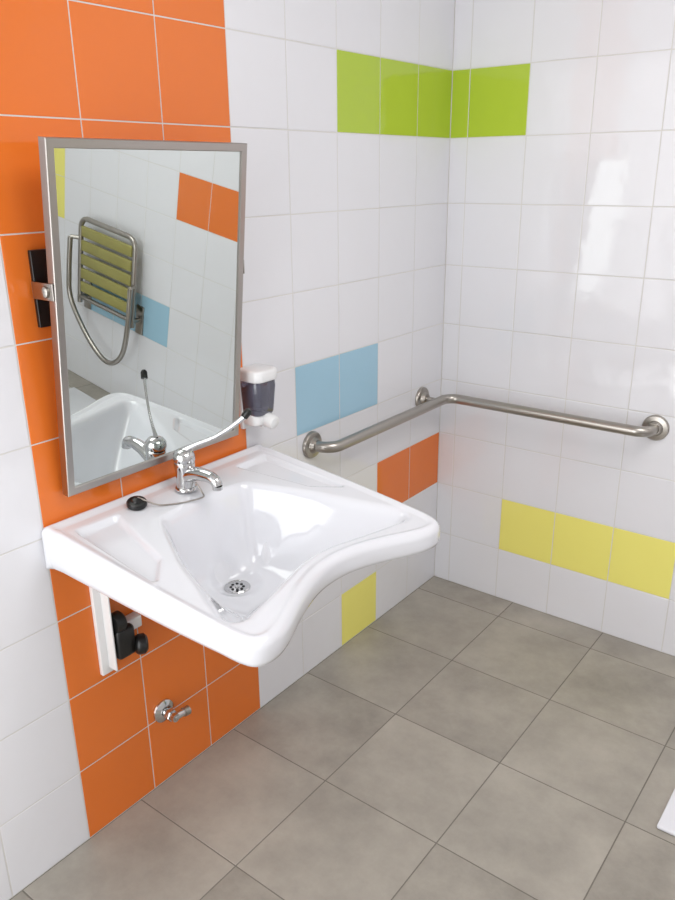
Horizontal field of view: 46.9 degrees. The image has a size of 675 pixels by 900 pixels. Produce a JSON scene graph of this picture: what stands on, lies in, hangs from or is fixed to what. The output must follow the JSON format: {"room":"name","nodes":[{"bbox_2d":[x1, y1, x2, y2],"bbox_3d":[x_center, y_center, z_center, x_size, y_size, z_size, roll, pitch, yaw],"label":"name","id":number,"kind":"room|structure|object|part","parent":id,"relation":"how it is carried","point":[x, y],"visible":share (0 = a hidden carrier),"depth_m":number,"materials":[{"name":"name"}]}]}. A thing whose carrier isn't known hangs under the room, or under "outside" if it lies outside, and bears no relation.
{"room":"accessible bathroom","nodes":[
{"label":"accessible bathroom","id":0,"kind":"room"},
{"bbox_2d":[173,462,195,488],"bbox_3d":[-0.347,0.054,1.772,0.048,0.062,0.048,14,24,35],"label":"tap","id":1,"kind":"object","parent":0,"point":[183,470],"depth_m":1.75,"materials":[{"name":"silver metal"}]},
{"bbox_2d":[0,0,454,899],"bbox_3d":[-0.561,-0.336,1.542,0.080,2.620,2.970,14,24,35],"label":"wall","id":2,"kind":"structure","parent":0,"point":[341,109],"depth_m":1.91,"materials":[{"name":"white tile"}]},
{"bbox_2d":[27,136,246,496],"bbox_3d":[-0.383,-0.287,1.643,0.106,0.682,0.518,14,24,35],"label":"mirror","id":3,"kind":"object","parent":2,"relation":"attached to","point":[137,282],"visible":0.99,"depth_m":1.59,"materials":[{"name":"silver metal"}]},
{"bbox_3d":[-0.557,-0.307,1.479,0.010,0.144,0.045,14,24,35],"label":"wall plate","id":4,"kind":"part","parent":3,"relation":"part of","materials":[{"name":"black plastic"}]},
{"bbox_3d":[-0.545,-0.293,1.438,0.067,0.032,0.003,14,24,35],"label":"arm","id":5,"kind":"part","parent":3,"relation":"part of","materials":[{"name":"silver metal"}]},
{"bbox_3d":[-0.537,-0.289,1.427,0.022,0.022,0.010,14,24,35],"label":"tilt knob","id":6,"kind":"part","parent":3,"relation":"part of","materials":[{"name":"silver metal"}]},
{"bbox_2d":[154,699,191,722],"bbox_3d":[-0.416,0.665,1.970,0.054,0.062,0.080,14,24,35],"label":"angle valve","id":7,"kind":"object","parent":2,"relation":"attached to","point":[164,711],"visible":1,"depth_m":1.96,"materials":[{"name":"silver metal"}]},
{"bbox_3d":[-0.423,0.667,1.964,0.050,0.022,0.022,14,24,35],"label":"stem","id":8,"kind":"part","parent":7,"relation":"part of","materials":[{"name":"silver metal"}]},
{"bbox_2d":[175,709,185,720],"bbox_3d":[-0.399,0.668,1.968,0.020,0.025,0.048,14,24,35],"label":"outlet","id":9,"kind":"object","parent":7,"relation":"attached to","point":[181,713],"depth_m":1.96,"materials":[{"name":"silver metal"}]},
{"bbox_2d":[41,444,439,675],"bbox_3d":[-0.174,0.310,1.721,0.583,0.424,0.655,14,24,35],"label":"washbasin","id":10,"kind":"object","parent":2,"relation":"attached to","point":[235,570],"visible":0.98,"depth_m":1.71,"materials":[{"name":"white ceramic"}]},
{"bbox_3d":[-0.481,0.401,1.810,0.027,0.030,0.045,14,24,35],"label":"lock plate","id":11,"kind":"part","parent":10,"relation":"part of","materials":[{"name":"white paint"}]},
{"bbox_3d":[-0.458,0.452,1.812,0.033,0.049,0.048,-10,22,-24],"label":"lock knob","id":12,"kind":"part","parent":10,"relation":"part of","materials":[{"name":"black plastic"}]},
{"bbox_3d":[-0.364,0.104,1.719,0.149,0.030,0.041,-16,25,-37],"label":"plug chain","id":13,"kind":"part","parent":10,"relation":"part of","materials":[{"name":"silver metal"}]},
{"bbox_2d":[173,408,251,492],"bbox_3d":[-0.285,0.005,1.722,0.190,0.199,0.075,5,20,16],"label":"tap","id":14,"kind":"object","parent":10,"relation":"on","point":[186,472],"visible":1,"depth_m":1.74,"materials":[{"name":"silver metal"}]},
{"bbox_3d":[-0.302,0.062,1.738,0.116,0.046,0.036,14,24,35],"label":"spout","id":15,"kind":"part","parent":14,"relation":"part of","materials":[{"name":"silver metal"}]},
{"bbox_3d":[-0.272,-0.037,1.724,0.163,0.107,0.011,3,20,10],"label":"elbow lever","id":16,"kind":"part","parent":14,"relation":"part of","materials":[{"name":"silver metal"}]},
{"bbox_2d":[239,363,278,428],"bbox_3d":[-0.193,-0.131,1.976,0.087,0.158,0.082,14,24,35],"label":"soap dispenser","id":17,"kind":"object","parent":2,"relation":"attached to","point":[257,381],"visible":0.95,"depth_m":1.96,"materials":[{"name":"white plastic"}]},
{"bbox_3d":[-0.223,-0.129,2.001,0.010,0.138,0.076,14,24,35],"label":"plate","id":18,"kind":"part","parent":17,"relation":"part of","materials":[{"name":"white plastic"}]},
{"bbox_3d":[-0.197,-0.138,1.976,0.058,0.092,0.076,14,24,35],"label":"tank","id":19,"kind":"part","parent":17,"relation":"part of","materials":[{"name":"grey plastic"}]},
{"bbox_3d":[-0.199,-0.192,1.958,0.074,0.030,0.082,14,24,35],"label":"lid","id":20,"kind":"part","parent":17,"relation":"part of","materials":[{"name":"white plastic"}]},
{"bbox_2d":[10,576,674,899],"bbox_3d":[0.516,1.190,1.222,2.620,0.080,2.970,14,24,35],"label":"floor","id":21,"kind":"structure","parent":0,"point":[467,743],"depth_m":2.03,"materials":[{"name":"grey tile"}]},
{"bbox_2d":[657,788,674,835],"bbox_3d":[1.331,0.911,1.843,0.930,0.012,0.640,14,24,35],"label":"shower tray","id":22,"kind":"object","parent":21,"relation":"on","point":[666,823],"visible":1,"depth_m":1.89,"materials":[{"name":"white ceramic"}]},
{"bbox_2d":[434,0,674,656],"bbox_3d":[1.424,-0.484,1.902,2.620,2.620,0.080,14,24,35],"label":"wall","id":23,"kind":"structure","parent":0,"point":[559,291],"depth_m":2.45,"materials":[{"name":"white tile"}]},
{"bbox_2d":[302,387,669,457],"bbox_3d":[0.422,-0.110,2.503,1.110,0.080,0.508,-3,20,-6],"label":"grab bar","id":24,"kind":"object","parent":23,"relation":"attached to","point":[654,427],"visible":1,"depth_m":2.40,"materials":[{"name":"silver metal"}]}
]}

